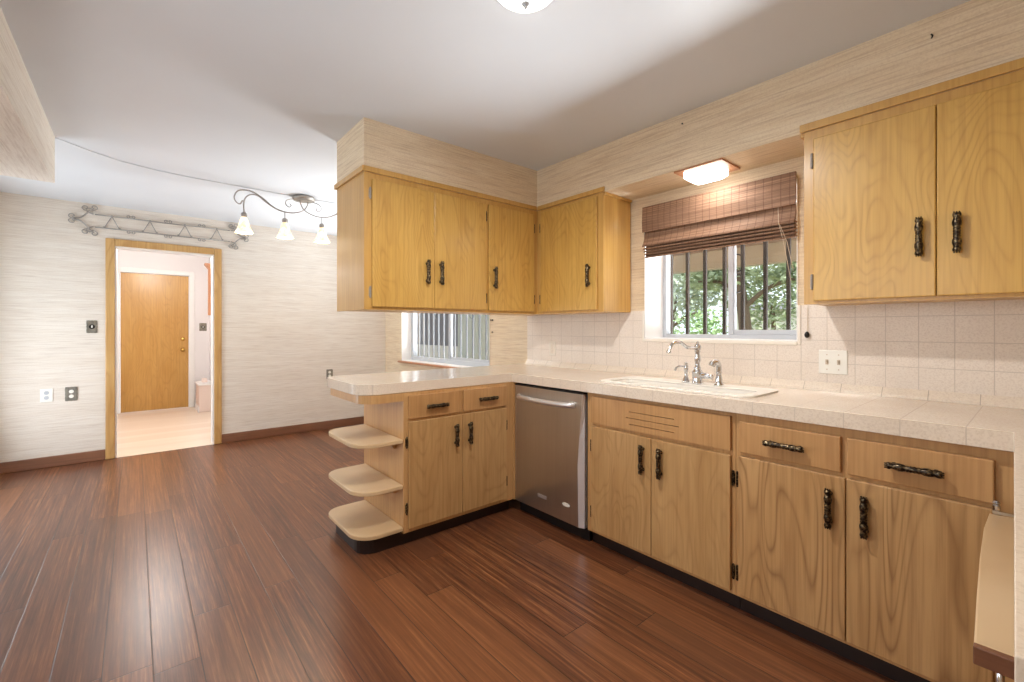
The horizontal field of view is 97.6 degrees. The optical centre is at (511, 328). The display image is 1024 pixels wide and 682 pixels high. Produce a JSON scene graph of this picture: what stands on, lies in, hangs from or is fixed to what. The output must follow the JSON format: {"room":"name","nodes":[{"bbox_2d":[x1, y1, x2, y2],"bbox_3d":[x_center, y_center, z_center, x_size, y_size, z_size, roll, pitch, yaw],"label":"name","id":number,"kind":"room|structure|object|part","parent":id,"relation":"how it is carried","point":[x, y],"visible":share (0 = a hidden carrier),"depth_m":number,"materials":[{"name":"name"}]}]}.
{"room":"kitchen","nodes":[
{"label":"kitchen","id":0,"kind":"room"},
{"bbox_2d":[0,7,54,182],"bbox_3d":[-1.608,-1.048,0.823,0.640,0.285,4.570,0,0,-40],"label":"wall","id":1,"kind":"structure","parent":0,"point":[27,138],"depth_m":2.13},
{"bbox_2d":[117,249,208,406],"bbox_3d":[-5.552,0.030,6.908,2.800,2.440,0.120,0,0,-40],"label":"wall","id":2,"kind":"structure","parent":0,"point":[125,258],"depth_m":7.22,"materials":[{"name":"white paint"}]},
{"bbox_2d":[120,272,187,412],"bbox_3d":[-5.480,0.203,6.891,0.820,2.085,0.118,0,0,-40],"label":"door","id":3,"kind":"structure","parent":2,"relation":"in","point":[153,307],"depth_m":6.88,"materials":[{"name":"brown wood"}]},
{"bbox_2d":[117,267,194,413],"bbox_3d":[-5.473,0.168,6.884,0.980,2.165,0.018,0,0,-40],"label":"trim","id":4,"kind":"structure","parent":2,"relation":"attached to","point":[191,275],"depth_m":7.15,"materials":[{"name":"white paint"}]},
{"bbox_2d":[199,323,206,330],"bbox_3d":[-5.013,-0.032,7.269,0.100,0.130,0.020,0,0,-40],"label":"light switch","id":5,"kind":"object","parent":2,"relation":"attached to","point":[202,326],"visible":1,"depth_m":7.27,"materials":[{"name":"grey metal"}]},
{"bbox_2d":[0,192,384,462],"bbox_3d":[-3.228,0.010,4.962,3.790,2.720,0.150,0,0,-40],"label":"wall","id":6,"kind":"structure","parent":0,"point":[283,328],"depth_m":4.45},
{"bbox_2d":[40,388,52,402],"bbox_3d":[-4.199,0.599,4.040,0.082,0.122,0.009,0,0,-40],"label":"wall socket","id":7,"kind":"object","parent":6,"relation":"attached to","point":[46,395],"visible":1,"depth_m":4.04,"materials":[{"name":"white plastic"}]},
{"bbox_2d":[65,387,77,400],"bbox_3d":[-4.076,0.600,4.144,0.085,0.130,0.010,0,0,-40],"label":"wall socket","id":8,"kind":"object","parent":6,"relation":"attached to","point":[71,393],"visible":1,"depth_m":4.14,"materials":[{"name":"grey metal"}]},
{"bbox_2d":[86,320,97,332],"bbox_3d":[-3.966,-0.022,4.229,0.078,0.120,0.020,0,0,-40],"label":"light switch","id":9,"kind":"object","parent":6,"relation":"attached to","point":[91,326],"visible":1,"depth_m":4.23,"materials":[{"name":"grey metal"}]},
{"bbox_2d":[68,205,248,249],"bbox_3d":[-3.529,-1.025,4.590,1.454,0.285,0.019,0,0,-40],"label":"wall ornament","id":10,"kind":"object","parent":6,"relation":"attached to","point":[88,211],"visible":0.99,"depth_m":4.49,"materials":[{"name":"silver metal"}]},
{"bbox_3d":[-3.529,-0.964,4.589,1.090,0.013,0.010,0,0,-40],"label":"rod","id":11,"kind":"part","parent":10,"relation":"part of","materials":[{"name":"silver metal"}]},
{"bbox_3d":[-3.529,-1.084,4.589,1.090,0.013,0.010,0,0,-40],"label":"rod","id":12,"kind":"part","parent":10,"relation":"part of","materials":[{"name":"silver metal"}]},
{"bbox_2d":[105,238,221,458],"bbox_3d":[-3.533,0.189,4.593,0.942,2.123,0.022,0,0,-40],"label":"trim","id":13,"kind":"structure","parent":6,"relation":"attached to","point":[110,243],"depth_m":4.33,"materials":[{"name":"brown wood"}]},
{"bbox_2d":[0,416,363,473],"bbox_3d":[-3.117,1.201,4.947,3.640,0.098,0.016,0,0,-40],"label":"baseboard","id":14,"kind":"structure","parent":6,"relation":"attached to","point":[74,458],"depth_m":4.90,"materials":[{"name":"brown wood"}]},
{"bbox_2d":[326,369,332,378],"bbox_3d":[-2.296,0.567,5.641,0.078,0.120,0.010,0,0,-40],"label":"wall socket","id":15,"kind":"object","parent":6,"relation":"attached to","point":[329,372],"visible":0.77,"depth_m":5.63,"materials":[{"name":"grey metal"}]},
{"bbox_2d":[195,378,210,412],"bbox_3d":[-4.768,1.008,6.947,0.210,0.485,0.510,0,0,-40],"label":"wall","id":16,"kind":"structure","parent":0,"point":[203,387],"depth_m":6.77,"materials":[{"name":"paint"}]},
{"bbox_2d":[209,257,210,379],"bbox_3d":[-3.781,0.030,6.457,0.670,2.440,2.850,0,0,-40],"label":"wall","id":17,"kind":"structure","parent":0,"point":[209,257],"depth_m":7.26,"materials":[{"name":"white paint"}]},
{"bbox_2d":[204,263,210,314],"bbox_3d":[-4.643,-0.605,6.869,0.120,0.790,0.110,0,0,-40],"label":"trim post","id":18,"kind":"object","parent":17,"relation":"attached to","point":[207,265],"visible":0.56,"depth_m":6.85,"materials":[{"name":"brown wood"}]},
{"bbox_3d":[-4.643,-0.960,6.869,0.120,0.080,0.110,0,0,-40],"label":"crown","id":19,"kind":"part","parent":18,"relation":"part of","materials":[{"name":"brown wood"}]},
{"bbox_3d":[-4.626,-0.565,6.883,0.075,0.710,0.050,0,0,-40],"label":"post","id":20,"kind":"part","parent":18,"relation":"part of","materials":[{"name":"brown wood"}]},
{"bbox_2d":[0,407,895,681],"bbox_3d":[-2.123,1.310,3.625,3.820,0.120,9.520,0,0,-40],"label":"floor","id":21,"kind":"structure","parent":0,"point":[223,562],"depth_m":2.12,"materials":[{"name":"brown wood"}]},
{"bbox_2d":[329,382,523,553],"bbox_3d":[-0.355,0.807,3.131,1.680,0.884,0.652,0,0,-40],"label":"base cabinet","id":22,"kind":"object","parent":21,"relation":"on","point":[436,460],"visible":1,"depth_m":2.71,"materials":[{"name":"brown wood"}]},
{"bbox_2d":[329,500,402,540],"bbox_3d":[-0.897,1.142,2.677,0.265,0.024,0.548,0,0,-40],"label":"shelf","id":23,"kind":"object","parent":22,"relation":"attached to","point":[364,520],"depth_m":2.63,"materials":[{"name":"brown wood"}]},
{"bbox_2d":[329,464,402,496],"bbox_3d":[-0.897,0.902,2.677,0.265,0.024,0.548,0,0,-40],"label":"shelf","id":24,"kind":"object","parent":22,"relation":"attached to","point":[362,480],"depth_m":2.63,"materials":[{"name":"brown wood"}]},
{"bbox_2d":[329,424,402,448],"bbox_3d":[-0.897,0.642,2.677,0.265,0.024,0.548,0,0,-40],"label":"shelf","id":25,"kind":"object","parent":22,"relation":"attached to","point":[365,436],"depth_m":2.63,"materials":[{"name":"brown wood"}]},
{"bbox_3d":[-0.797,0.766,2.780,0.019,0.803,0.576,0,0,-40],"label":"panel","id":26,"kind":"part","parent":22,"relation":"part of","materials":[{"name":"brown wood"}]},
{"bbox_3d":[-0.458,0.450,2.678,0.355,0.136,0.016,0,0,-40],"label":"drawer","id":27,"kind":"part","parent":22,"relation":"part of","materials":[{"name":"brown wood"}]},
{"bbox_3d":[-0.453,0.840,2.682,0.368,0.615,0.016,0,0,-40],"label":"door","id":28,"kind":"part","parent":22,"relation":"part of","materials":[{"name":"brown wood"}]},
{"bbox_3d":[-0.439,0.454,2.659,0.152,0.028,0.038,0,0,-40],"label":"handle","id":29,"kind":"part","parent":22,"relation":"part of","materials":[{"name":"brown metal"}]},
{"bbox_3d":[-0.336,0.652,2.746,0.028,0.142,0.038,0,0,-40],"label":"handle","id":30,"kind":"part","parent":22,"relation":"part of","materials":[{"name":"brown metal"}]},
{"bbox_3d":[-0.305,0.766,2.830,0.798,0.803,0.020,0,0,-40],"label":"frame","id":31,"kind":"part","parent":22,"relation":"part of","materials":[{"name":"brown wood"}]},
{"bbox_3d":[-0.258,0.652,2.812,0.028,0.142,0.038,0,0,-40],"label":"handle","id":32,"kind":"part","parent":22,"relation":"part of","materials":[{"name":"brown metal"}]},
{"bbox_3d":[-0.175,0.840,2.916,0.352,0.615,0.016,0,0,-40],"label":"door","id":33,"kind":"part","parent":22,"relation":"part of","materials":[{"name":"brown wood"}]},
{"bbox_3d":[-0.172,0.450,2.918,0.346,0.136,0.016,0,0,-40],"label":"drawer","id":34,"kind":"part","parent":22,"relation":"part of","materials":[{"name":"brown wood"}]},
{"bbox_3d":[-0.149,0.450,2.903,0.152,0.028,0.038,0,0,-40],"label":"handle","id":35,"kind":"part","parent":22,"relation":"part of","materials":[{"name":"brown metal"}]},
{"bbox_2d":[327,364,1023,681],"bbox_3d":[0.486,0.334,1.946,1.989,0.058,3.588,0,0,-40],"label":"countertop","id":36,"kind":"structure","parent":22,"relation":"on","point":[990,427],"depth_m":1.81,"materials":[{"name":"tile"}]},
{"bbox_2d":[600,376,777,397],"bbox_3d":[0.903,0.388,2.394,0.375,0.184,0.850,0,0,-40],"label":"sink","id":37,"kind":"object","parent":36,"relation":"in","point":[660,383],"visible":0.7,"depth_m":2.34,"materials":[{"name":"white ceramic"}]},
{"bbox_2d":[674,362,689,382],"bbox_3d":[0.940,0.239,2.488,0.099,0.112,0.043,0,0,-8],"label":"soap dispenser","id":38,"kind":"object","parent":37,"relation":"on","point":[685,379],"visible":1,"depth_m":2.48,"materials":[{"name":"silver metal"}]},
{"bbox_2d":[617,380,753,393],"bbox_3d":[0.868,0.392,2.364,0.197,0.176,0.755,0,0,-40],"label":"basin","id":39,"kind":"object","parent":37,"relation":"in","point":[698,387],"depth_m":2.39,"materials":[{"name":"white ceramic"}]},
{"bbox_2d":[666,341,712,383],"bbox_3d":[0.936,0.178,2.394,0.254,0.234,0.151,0,0,3],"label":"kitchen faucet","id":40,"kind":"object","parent":37,"relation":"on","point":[698,375],"visible":1,"depth_m":2.41,"materials":[{"name":"silver metal"}]},
{"bbox_3d":[0.908,0.095,2.384,0.227,0.067,0.024,0,0,-27],"label":"spout","id":41,"kind":"part","parent":40,"relation":"part of","materials":[{"name":"silver metal"}]},
{"bbox_3d":[1.037,0.251,2.370,0.047,0.034,0.114,0,0,-9],"label":"lever","id":42,"kind":"part","parent":40,"relation":"part of","materials":[{"name":"silver metal"}]},
{"bbox_2d":[709,359,723,385],"bbox_3d":[1.072,0.227,2.344,0.083,0.137,0.051,0,0,-29],"label":"sprayer","id":43,"kind":"object","parent":37,"relation":"on","point":[718,380],"visible":1,"depth_m":2.34,"materials":[{"name":"silver metal"}]},
{"bbox_2d":[515,383,591,540],"bbox_3d":[0.406,0.812,2.996,0.640,0.876,0.618,0,0,-40],"label":"dishwasher","id":44,"kind":"object","parent":21,"relation":"on","point":[551,424],"visible":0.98,"depth_m":2.78,"materials":[{"name":"silver metal"}]},
{"bbox_3d":[0.187,0.453,2.824,0.084,0.033,0.527,0,0,-40],"label":"handle","id":45,"kind":"part","parent":44,"relation":"part of","materials":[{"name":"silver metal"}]},
{"bbox_3d":[0.413,0.773,2.631,0.040,0.783,0.041,0,0,-40],"label":"edge trim","id":46,"kind":"part","parent":44,"relation":"part of","materials":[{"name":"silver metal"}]},
{"bbox_2d":[588,393,740,608],"bbox_3d":[0.908,0.807,2.453,0.623,0.884,0.840,0,0,-40],"label":"base cabinet","id":47,"kind":"object","parent":21,"relation":"on","point":[662,476],"visible":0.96,"depth_m":2.20,"materials":[{"name":"brown wood"}]},
{"bbox_3d":[0.584,0.854,2.426,0.018,0.596,0.388,0,0,-40],"label":"door","id":48,"kind":"part","parent":47,"relation":"part of","materials":[{"name":"brown wood"}]},
{"bbox_3d":[0.659,0.669,2.293,0.038,0.152,0.028,0,0,-40],"label":"handle","id":49,"kind":"part","parent":47,"relation":"part of","materials":[{"name":"brown metal"}]},
{"bbox_3d":[0.726,0.667,2.214,0.038,0.152,0.028,0,0,-40],"label":"handle","id":50,"kind":"part","parent":47,"relation":"part of","materials":[{"name":"brown metal"}]},
{"bbox_3d":[0.838,0.854,2.124,0.018,0.596,0.394,0,0,-40],"label":"door","id":51,"kind":"part","parent":47,"relation":"part of","materials":[{"name":"brown wood"}]},
{"bbox_2d":[736,413,1013,681],"bbox_3d":[1.459,0.807,1.797,0.623,0.884,0.870,0,0,-40],"label":"base cabinet","id":52,"kind":"object","parent":21,"relation":"on","point":[864,547],"visible":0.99,"depth_m":1.60,"materials":[{"name":"brown wood"}]},
{"bbox_3d":[1.083,0.468,1.790,0.038,0.028,0.152,0,0,-40],"label":"handle","id":53,"kind":"part","parent":52,"relation":"part of","materials":[{"name":"brown metal"}]},
{"bbox_3d":[1.106,0.467,1.805,0.018,0.134,0.364,0,0,-40],"label":"drawer","id":54,"kind":"part","parent":52,"relation":"part of","materials":[{"name":"brown wood"}]},
{"bbox_3d":[1.109,0.851,1.801,0.018,0.602,0.382,0,0,-40],"label":"door","id":55,"kind":"part","parent":52,"relation":"part of","materials":[{"name":"brown wood"}]},
{"bbox_3d":[1.181,0.670,1.673,0.038,0.152,0.028,0,0,-40],"label":"handle","id":56,"kind":"part","parent":52,"relation":"part of","materials":[{"name":"brown metal"}]},
{"bbox_3d":[1.250,0.669,1.591,0.038,0.152,0.028,0,0,-40],"label":"handle","id":57,"kind":"part","parent":52,"relation":"part of","materials":[{"name":"brown metal"}]},
{"bbox_3d":[1.335,0.468,1.490,0.038,0.028,0.152,0,0,-40],"label":"handle","id":58,"kind":"part","parent":52,"relation":"part of","materials":[{"name":"brown metal"}]},
{"bbox_3d":[1.353,0.851,1.511,0.018,0.602,0.370,0,0,-40],"label":"door","id":59,"kind":"part","parent":52,"relation":"part of","materials":[{"name":"brown wood"}]},
{"bbox_3d":[1.355,0.467,1.510,0.018,0.134,0.369,0,0,-40],"label":"drawer","id":60,"kind":"part","parent":52,"relation":"part of","materials":[{"name":"brown wood"}]},
{"bbox_3d":[1.251,0.807,0.594,1.280,0.885,0.498,0,0,-40],"label":"base cabinet","id":61,"kind":"object","parent":21,"relation":"on","visible":0},
{"bbox_2d":[973,500,1013,681],"bbox_3d":[1.188,0.595,0.984,0.858,0.168,0.239,0,0,-40],"label":"board","id":62,"kind":"object","parent":61,"relation":"attached to","point":[993,646],"visible":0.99,"depth_m":0.91,"materials":[{"name":"brown wood"}]},
{"bbox_3d":[0.920,0.631,0.725,0.192,0.096,0.050,0,0,44],"label":"support arm","id":63,"kind":"part","parent":62,"relation":"part of","materials":[{"name":"silver metal"}]},
{"bbox_2d":[0,0,970,235],"bbox_3d":[-1.062,-1.237,2.426,3.740,0.106,6.520,0,0,-40],"label":"ceiling","id":64,"kind":"structure","parent":0,"point":[256,94],"depth_m":2.11,"materials":[{"name":"paint"}]},
{"bbox_2d":[233,189,336,243],"bbox_3d":[-1.877,-0.991,4.040,1.089,0.384,0.190,0,0,-40],"label":"chandelier","id":65,"kind":"object","parent":64,"relation":"hanging from","point":[243,228],"visible":0.75,"depth_m":3.93,"materials":[{"name":"white glass"}]},
{"bbox_3d":[-2.236,-0.866,3.738,0.135,0.134,0.152,0,0,-40],"label":"lamp shade","id":66,"kind":"part","parent":65,"relation":"part of","materials":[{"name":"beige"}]},
{"bbox_3d":[-2.130,-1.058,3.827,0.293,0.167,0.011,0,0,-40],"label":"arm","id":67,"kind":"part","parent":65,"relation":"part of","materials":[{"name":"silver metal"}]},
{"bbox_3d":[-2.070,-1.095,3.878,0.585,0.145,0.011,0,0,-40],"label":"arm","id":68,"kind":"part","parent":65,"relation":"part of","materials":[{"name":"silver metal"}]},
{"bbox_3d":[-1.997,-0.866,3.940,0.135,0.134,0.152,0,0,-40],"label":"lamp shade","id":69,"kind":"part","parent":65,"relation":"part of","materials":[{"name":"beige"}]},
{"bbox_3d":[-1.677,-1.095,4.193,0.585,0.145,0.011,0,0,-40],"label":"arm","id":70,"kind":"part","parent":65,"relation":"part of","materials":[{"name":"silver metal"}]},
{"bbox_3d":[-1.758,-0.866,4.141,0.135,0.134,0.152,0,0,-40],"label":"lamp shade","id":71,"kind":"part","parent":65,"relation":"part of","materials":[{"name":"beige glass"}]},
{"bbox_2d":[495,0,554,12],"bbox_3d":[0.046,-1.141,1.529,0.276,0.098,0.276,0,0,-40],"label":"dome lamp","id":72,"kind":"object","parent":64,"relation":"attached to","point":[521,6],"visible":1,"depth_m":1.56,"materials":[{"name":"white glass"}]},
{"bbox_2d":[385,156,810,372],"bbox_3d":[0.355,0.010,3.880,0.300,2.720,7.020,0,0,-40],"label":"wall","id":73,"kind":"structure","parent":0,"point":[508,339],"depth_m":3.06,"materials":[{"name":"paint"}]},
{"bbox_2d":[418,313,448,358],"bbox_3d":[-1.023,0.079,5.844,0.024,0.582,0.767,0,0,-40],"label":"window grille","id":74,"kind":"object","parent":73,"relation":"in","point":[434,318],"depth_m":5.84,"materials":[{"name":"grey metal"}]},
{"bbox_2d":[398,313,489,368],"bbox_3d":[-0.754,-0.186,5.077,0.235,1.228,1.940,0,0,-40],"label":"window","id":75,"kind":"structure","parent":73,"relation":"in","point":[409,320],"depth_m":5.50,"materials":[{"name":"grey plastic"}]},
{"bbox_3d":[-0.819,0.416,5.022,0.065,0.024,1.940,0,0,-40],"label":"sill","id":76,"kind":"part","parent":75,"relation":"part of","materials":[{"name":"brown wood"}]},
{"bbox_3d":[-0.413,-0.198,4.800,0.030,1.095,0.880,0,0,-40],"label":"sliding sash","id":77,"kind":"part","parent":75,"relation":"part of","materials":[{"name":"clear glass"}]},
{"bbox_2d":[454,314,486,359],"bbox_3d":[-0.481,0.082,5.199,0.024,0.516,0.647,0,0,-40],"label":"window grille","id":78,"kind":"object","parent":73,"relation":"in","point":[479,335],"depth_m":5.15,"materials":[{"name":"grey metal"}]},
{"bbox_2d":[537,186,631,314],"bbox_3d":[0.486,-0.514,3.206,0.348,0.807,0.637,0,0,-40],"label":"upper cabinet","id":79,"kind":"object","parent":73,"relation":"attached to","point":[584,244],"visible":1,"depth_m":3.04,"materials":[{"name":"brown wood"}]},
{"bbox_3d":[0.385,-0.496,3.127,0.016,0.738,0.531,0,0,-40],"label":"door","id":80,"kind":"part","parent":79,"relation":"part of","materials":[{"name":"brown wood"}]},
{"bbox_3d":[0.397,-0.498,3.140,0.020,0.775,0.625,0,0,-40],"label":"frame","id":81,"kind":"part","parent":79,"relation":"part of","materials":[{"name":"brown wood"}]},
{"bbox_3d":[0.497,-0.353,2.952,0.038,0.152,0.028,0,0,-40],"label":"handle","id":82,"kind":"part","parent":79,"relation":"part of","materials":[{"name":"brown metal"}]},
{"bbox_2d":[670,254,672,333],"bbox_3d":[1.162,-0.253,3.247,0.024,0.570,0.016,0,0,-40],"label":"bar","id":83,"kind":"object","parent":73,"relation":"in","point":[671,256],"depth_m":3.25,"materials":[{"name":"black metal"}]},
{"bbox_2d":[686,252,689,333],"bbox_3d":[1.244,-0.253,3.150,0.024,0.570,0.022,0,0,-40],"label":"bar","id":84,"kind":"object","parent":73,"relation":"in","point":[687,253],"depth_m":3.15,"materials":[{"name":"black metal"}]},
{"bbox_2d":[703,250,706,333],"bbox_3d":[1.323,-0.252,3.056,0.024,0.566,0.021,0,0,-40],"label":"bar","id":85,"kind":"object","parent":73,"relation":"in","point":[704,251],"depth_m":3.05,"materials":[{"name":"black metal"}]},
{"bbox_2d":[644,178,797,341],"bbox_3d":[1.286,-0.357,2.746,0.276,0.845,0.908,0,0,-40],"label":"window","id":86,"kind":"structure","parent":73,"relation":"in","point":[656,269],"depth_m":3.00,"materials":[{"name":"white paint"}]},
{"bbox_2d":[642,171,809,337],"bbox_3d":[1.178,-0.380,2.609,0.074,0.849,0.955,0,0,-40],"label":"bamboo blind","id":87,"kind":"object","parent":86,"relation":"attached to","point":[762,210],"visible":1,"depth_m":2.55,"materials":[{"name":"brown wood"}]},
{"bbox_3d":[1.442,-0.308,2.306,0.131,0.645,0.032,0,0,22],"label":"pull cord","id":88,"kind":"part","parent":87,"relation":"part of","materials":[{"name":"beige fabric"}]},
{"bbox_3d":[1.511,-0.357,2.639,0.030,0.785,0.394,0,0,-40],"label":"sliding sash","id":89,"kind":"part","parent":86,"relation":"part of","materials":[{"name":"clear glass"}]},
{"bbox_2d":[642,305,800,344],"bbox_3d":[1.179,-0.018,2.656,0.014,0.207,0.940,0,0,-40],"label":"trim","id":90,"kind":"structure","parent":73,"relation":"attached to","point":[798,342],"depth_m":2.52,"materials":[{"name":"beige"}]},
{"bbox_2d":[722,247,726,333],"bbox_3d":[1.407,-0.254,2.956,0.024,0.568,0.026,0,0,-40],"label":"bar","id":91,"kind":"object","parent":73,"relation":"in","point":[724,249],"depth_m":2.95,"materials":[{"name":"black metal"}]},
{"bbox_2d":[737,244,744,329],"bbox_3d":[1.475,-0.267,2.875,0.024,0.541,0.043,0,0,-40],"label":"bar","id":92,"kind":"object","parent":73,"relation":"in","point":[742,270],"depth_m":2.86,"materials":[{"name":"black metal"}]},
{"bbox_2d":[763,241,767,329],"bbox_3d":[1.569,-0.268,2.764,0.024,0.541,0.023,0,0,-40],"label":"bar","id":93,"kind":"object","parent":73,"relation":"in","point":[765,290],"depth_m":2.76,"materials":[{"name":"black metal"}]},
{"bbox_2d":[525,359,1023,408],"bbox_3d":[1.258,0.284,2.547,0.034,0.040,3.516,0,0,-40],"label":"trim","id":94,"kind":"structure","parent":73,"relation":"attached to","point":[953,397],"depth_m":2.17,"materials":[{"name":"tile"}]},
{"bbox_2d":[527,299,1023,397],"bbox_3d":[1.268,0.071,2.556,0.008,0.387,3.516,0,0,-40],"label":"tiled wall","id":95,"kind":"structure","parent":73,"relation":"attached to","point":[971,347],"depth_m":2.10,"materials":[{"name":"beige tile"}]},
{"bbox_2d":[549,341,555,355],"bbox_3d":[0.330,0.159,3.657,0.008,0.116,0.072,0,0,-40],"label":"wall socket","id":96,"kind":"object","parent":95,"relation":"attached to","point":[552,344],"visible":1,"depth_m":3.65,"materials":[{"name":"beige plastic"}]},
{"bbox_2d":[819,350,847,374],"bbox_3d":[1.562,0.162,2.184,0.020,0.116,0.118,0,0,-40],"label":"light switch","id":97,"kind":"object","parent":95,"relation":"attached to","point":[830,361],"visible":1,"depth_m":2.19,"materials":[{"name":"white plastic"}]},
{"bbox_2d":[786,238,790,329],"bbox_3d":[1.650,-0.268,2.667,0.024,0.541,0.021,0,0,-40],"label":"bar","id":98,"kind":"object","parent":73,"relation":"in","point":[788,282],"depth_m":2.66,"materials":[{"name":"black metal"}]},
{"bbox_2d":[800,57,1023,305],"bbox_3d":[1.830,-0.516,1.609,0.348,0.811,1.325,0,0,-40],"label":"upper cabinet","id":99,"kind":"object","parent":73,"relation":"attached to","point":[921,200],"visible":1,"depth_m":1.71,"materials":[{"name":"brown wood"}]},
{"bbox_3d":[1.469,-0.484,1.839,0.016,0.720,0.398,0,0,-40],"label":"door","id":100,"kind":"part","parent":99,"relation":"part of","materials":[{"name":"brown wood"}]},
{"bbox_3d":[1.548,-0.350,1.704,0.038,0.152,0.028,0,0,-40],"label":"handle","id":101,"kind":"part","parent":99,"relation":"part of","materials":[{"name":"brown metal"}]},
{"bbox_3d":[1.614,-0.351,1.625,0.038,0.152,0.028,0,0,-40],"label":"handle","id":102,"kind":"part","parent":99,"relation":"part of","materials":[{"name":"brown metal"}]},
{"bbox_3d":[1.726,-0.484,1.533,0.016,0.720,0.398,0,0,-40],"label":"door","id":103,"kind":"part","parent":99,"relation":"part of","materials":[{"name":"brown wood"}]},
{"bbox_2d":[337,0,1023,210],"bbox_3d":[0.645,-1.038,2.033,1.636,0.303,3.520,0,0,-40],"label":"soffit","id":104,"kind":"structure","parent":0,"point":[758,125],"depth_m":2.27,"materials":[{"name":"paper"}]},
{"bbox_2d":[334,165,558,315],"bbox_3d":[-0.347,-0.514,3.185,1.630,0.807,0.510,0,0,-40],"label":"upper cabinet","id":105,"kind":"object","parent":104,"relation":"attached to","point":[403,246],"visible":1,"depth_m":2.80,"materials":[{"name":"brown wood"}]},
{"bbox_3d":[-0.973,-0.498,2.696,0.016,0.775,0.421,0,0,-40],"label":"panel","id":106,"kind":"part","parent":105,"relation":"part of","materials":[{"name":"brown wood"}]},
{"bbox_3d":[-0.640,-0.489,2.664,0.400,0.725,0.016,0,0,-40],"label":"door","id":107,"kind":"part","parent":105,"relation":"part of","materials":[{"name":"brown wood"}]},
{"bbox_3d":[-0.510,-0.349,2.739,0.028,0.152,0.038,0,0,-40],"label":"handle","id":108,"kind":"part","parent":105,"relation":"part of","materials":[{"name":"brown metal"}]},
{"bbox_3d":[-0.437,-0.349,2.801,0.028,0.152,0.038,0,0,-40],"label":"handle","id":109,"kind":"part","parent":105,"relation":"part of","materials":[{"name":"brown metal"}]},
{"bbox_3d":[-0.333,-0.489,2.923,0.402,0.725,0.016,0,0,-40],"label":"door","id":110,"kind":"part","parent":105,"relation":"part of","materials":[{"name":"brown wood"}]},
{"bbox_3d":[-0.110,-0.352,3.076,0.028,0.152,0.038,0,0,-40],"label":"handle","id":111,"kind":"part","parent":105,"relation":"part of","materials":[{"name":"brown metal"}]},
{"bbox_3d":[0.001,-0.489,3.204,0.421,0.725,0.016,0,0,-40],"label":"door","id":112,"kind":"part","parent":105,"relation":"part of","materials":[{"name":"brown wood"}]},
{"bbox_2d":[674,158,739,184],"bbox_3d":[1.084,-0.857,2.494,0.220,0.058,0.270,0,0,-40],"label":"lamp","id":113,"kind":"object","parent":104,"relation":"attached to","point":[718,169],"visible":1,"depth_m":2.43,"materials":[{"name":"white glass"}]},
{"bbox_3d":[1.076,-0.852,2.487,0.160,0.048,0.190,0,0,-40],"label":"lamp shade","id":114,"kind":"part","parent":113,"relation":"part of","materials":[{"name":"white glass"}]},
{"label":"outside","id":115,"kind":"structure","parent":0,"visible":0},
{"bbox_3d":[0.897,1.340,6.637,4.080,0.080,15.000,0,0,-40],"label":"floor","id":116,"kind":"structure","parent":115,"visible":0},
{"bbox_2d":[458,314,488,359],"bbox_3d":[-0.325,0.250,8.516,0.070,2.100,2.450,0,0,-40],"label":"fence","id":117,"kind":"object","parent":116,"relation":"on","point":[463,315],"visible":0.09,"depth_m":8.97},
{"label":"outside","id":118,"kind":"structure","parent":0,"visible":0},
{"bbox_3d":[2.049,1.465,20.022,23.080,0.170,40.000,0,0,-40],"label":"ground","id":119,"kind":"structure","parent":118,"visible":0},
{"bbox_2d":[417,313,457,358],"bbox_3d":[-3.752,0.290,14.553,2.100,2.180,10.900,0,0,-40],"label":"garden shed","id":120,"kind":"object","parent":119,"relation":"on","point":[421,314],"visible":0.04,"depth_m":10.68,"materials":[{"name":"paint"}]},
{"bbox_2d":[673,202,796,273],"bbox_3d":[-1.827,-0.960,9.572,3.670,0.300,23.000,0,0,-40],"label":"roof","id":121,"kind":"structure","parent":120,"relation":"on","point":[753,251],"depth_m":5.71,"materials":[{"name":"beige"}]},
{"bbox_2d":[673,307,727,333],"bbox_3d":[3.663,0.469,9.296,1.346,1.825,1.702,0,0,-40],"label":"shrub","id":122,"kind":"object","parent":119,"relation":"on","point":[710,323],"visible":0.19,"depth_m":8.98,"materials":[{"name":"green plant"}]},
{"bbox_2d":[673,267,752,327],"bbox_3d":[6.051,-0.632,16.904,3.008,4.048,5.450,0,0,-40],"label":"juniper tree","id":123,"kind":"object","parent":119,"relation":"on","point":[695,299],"visible":0.22,"depth_m":15.96,"materials":[{"name":"green plant"}]},
{"bbox_2d":[677,262,796,329],"bbox_3d":[6.305,-1.185,11.280,2.884,5.151,4.795,0,0,-40],"label":"pine tree","id":124,"kind":"object","parent":119,"relation":"on","point":[698,284],"visible":0.12,"depth_m":11.44,"materials":[{"name":"green plant"}]},
{"bbox_2d":[717,264,796,329],"bbox_3d":[9.063,-0.711,15.639,2.471,4.200,3.886,0,0,-40],"label":"broadleaf tree","id":125,"kind":"object","parent":119,"relation":"on","point":[771,316],"visible":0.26,"depth_m":15.51,"materials":[{"name":"green plant"}]},
{"bbox_2d":[727,303,796,329],"bbox_3d":[15.128,0.015,22.403,4.800,2.730,7.000,0,0,-40],"label":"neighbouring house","id":126,"kind":"structure","parent":119,"relation":"on","point":[759,315],"depth_m":22.14,"materials":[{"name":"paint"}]}
]}

